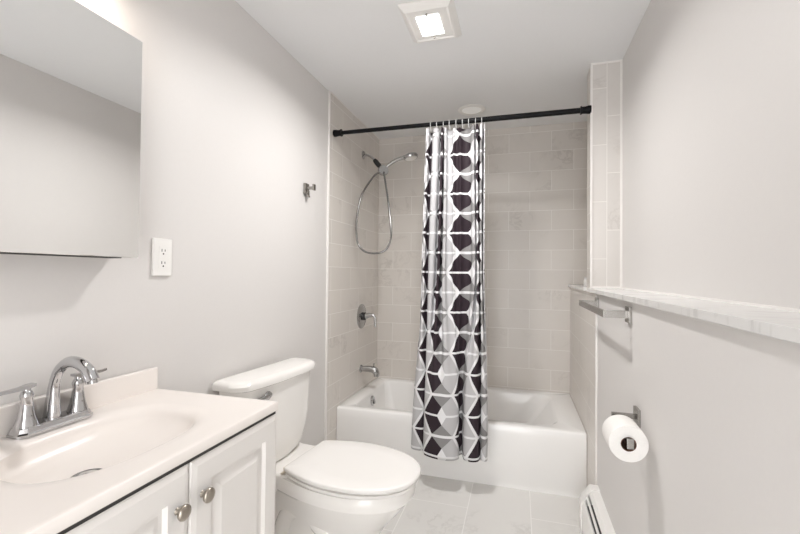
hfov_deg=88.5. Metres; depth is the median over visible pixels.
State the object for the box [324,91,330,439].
trim
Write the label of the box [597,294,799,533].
wall
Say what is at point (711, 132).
wall
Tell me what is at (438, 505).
floor
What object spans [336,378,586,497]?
bathtub
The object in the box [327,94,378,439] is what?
wall tile
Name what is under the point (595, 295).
trim
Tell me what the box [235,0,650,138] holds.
ceiling
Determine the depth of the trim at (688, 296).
1.04 m
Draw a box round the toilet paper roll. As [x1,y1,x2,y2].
[602,415,648,461]
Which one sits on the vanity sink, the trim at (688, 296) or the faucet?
the faucet
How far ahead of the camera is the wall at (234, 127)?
1.57 m
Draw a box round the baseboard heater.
[579,484,615,533]
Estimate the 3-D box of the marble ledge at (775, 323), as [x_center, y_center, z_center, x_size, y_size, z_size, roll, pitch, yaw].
[0.668,0.096,0.741,0.169,0.021,2.998,0,-1,16]
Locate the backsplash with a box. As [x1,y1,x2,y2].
[0,367,157,437]
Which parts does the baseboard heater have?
panel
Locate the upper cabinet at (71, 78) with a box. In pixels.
[0,0,142,257]
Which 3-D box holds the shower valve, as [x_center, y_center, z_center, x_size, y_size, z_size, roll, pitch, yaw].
[-0.234,0.374,3.101,0.122,0.186,0.186,0,-1,16]
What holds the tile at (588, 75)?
attached to the wall
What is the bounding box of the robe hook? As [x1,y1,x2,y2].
[303,183,315,197]
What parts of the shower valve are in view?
lever handle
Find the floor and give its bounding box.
[380,475,579,533]
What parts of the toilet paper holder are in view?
arm, wall plate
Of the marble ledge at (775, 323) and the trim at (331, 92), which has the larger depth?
the trim at (331, 92)
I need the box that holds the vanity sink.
[0,367,277,533]
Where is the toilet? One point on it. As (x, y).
(329, 486)
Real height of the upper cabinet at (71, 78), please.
0.634 m
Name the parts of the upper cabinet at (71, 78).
rail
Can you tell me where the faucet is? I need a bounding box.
[0,356,106,439]
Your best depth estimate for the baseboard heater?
1.85 m
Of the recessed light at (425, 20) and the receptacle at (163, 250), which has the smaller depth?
the receptacle at (163, 250)
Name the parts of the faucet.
lever, handle, plate, spout, handle, lever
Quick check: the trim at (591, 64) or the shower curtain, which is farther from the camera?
the shower curtain
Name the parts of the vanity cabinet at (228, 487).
door, knob, knob, door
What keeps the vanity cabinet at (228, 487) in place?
on the floor
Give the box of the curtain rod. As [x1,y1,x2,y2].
[333,105,591,136]
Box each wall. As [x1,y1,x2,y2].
[0,0,328,445]
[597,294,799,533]
[622,0,799,308]
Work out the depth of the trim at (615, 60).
2.19 m
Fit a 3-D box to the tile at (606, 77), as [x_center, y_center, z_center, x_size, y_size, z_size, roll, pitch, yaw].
[1.101,-0.481,2.190,0.149,1.233,0.004,0,-1,16]
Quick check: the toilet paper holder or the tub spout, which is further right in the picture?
the toilet paper holder
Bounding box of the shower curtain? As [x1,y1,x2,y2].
[411,123,487,461]
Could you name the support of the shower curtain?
hanging from the curtain rod
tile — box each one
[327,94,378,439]
[377,121,586,393]
[570,288,596,485]
[587,69,589,287]
[592,62,619,286]
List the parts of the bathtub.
overflow plate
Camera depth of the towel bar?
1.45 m
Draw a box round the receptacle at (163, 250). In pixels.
[159,246,167,267]
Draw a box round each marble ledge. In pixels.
[568,284,586,290]
[587,288,799,343]
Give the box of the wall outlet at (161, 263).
[151,238,171,275]
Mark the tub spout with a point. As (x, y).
(372, 369)
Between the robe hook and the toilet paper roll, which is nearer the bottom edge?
the toilet paper roll
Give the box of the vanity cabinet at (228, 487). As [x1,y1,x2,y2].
[57,411,275,533]
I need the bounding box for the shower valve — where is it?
[357,304,376,328]
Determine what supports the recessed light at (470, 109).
in the ceiling
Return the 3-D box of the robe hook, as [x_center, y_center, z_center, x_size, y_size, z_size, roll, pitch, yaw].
[-0.503,-0.428,2.296,0.059,0.078,0.044,0,-1,16]
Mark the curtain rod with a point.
(586, 109)
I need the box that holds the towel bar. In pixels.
[579,297,631,323]
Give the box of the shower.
[355,151,417,253]
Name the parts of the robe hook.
wall plate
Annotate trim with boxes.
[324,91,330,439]
[331,92,379,139]
[590,63,592,287]
[592,286,619,287]
[593,60,619,64]
[595,295,596,484]
[620,59,622,288]
[621,287,799,311]
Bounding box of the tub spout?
[359,363,378,376]
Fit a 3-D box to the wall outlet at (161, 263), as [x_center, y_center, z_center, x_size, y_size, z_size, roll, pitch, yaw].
[-0.797,-0.033,1.376,0.011,0.125,0.076,0,-1,16]
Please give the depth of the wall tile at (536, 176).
3.17 m
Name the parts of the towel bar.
arm, wall plate, arm, wall plate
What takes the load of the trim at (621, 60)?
attached to the wall
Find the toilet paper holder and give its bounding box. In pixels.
[611,405,640,449]
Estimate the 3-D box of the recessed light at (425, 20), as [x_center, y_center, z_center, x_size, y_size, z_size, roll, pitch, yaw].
[0.141,-1.096,1.848,0.234,0.033,0.288,0,-1,16]
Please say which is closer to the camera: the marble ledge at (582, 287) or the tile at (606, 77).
the tile at (606, 77)
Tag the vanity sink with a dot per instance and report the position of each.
(137, 432)
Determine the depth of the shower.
2.98 m
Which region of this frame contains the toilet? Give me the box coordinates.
[212,358,420,533]
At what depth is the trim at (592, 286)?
2.17 m
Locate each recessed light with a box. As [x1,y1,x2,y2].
[397,0,461,42]
[458,104,485,115]

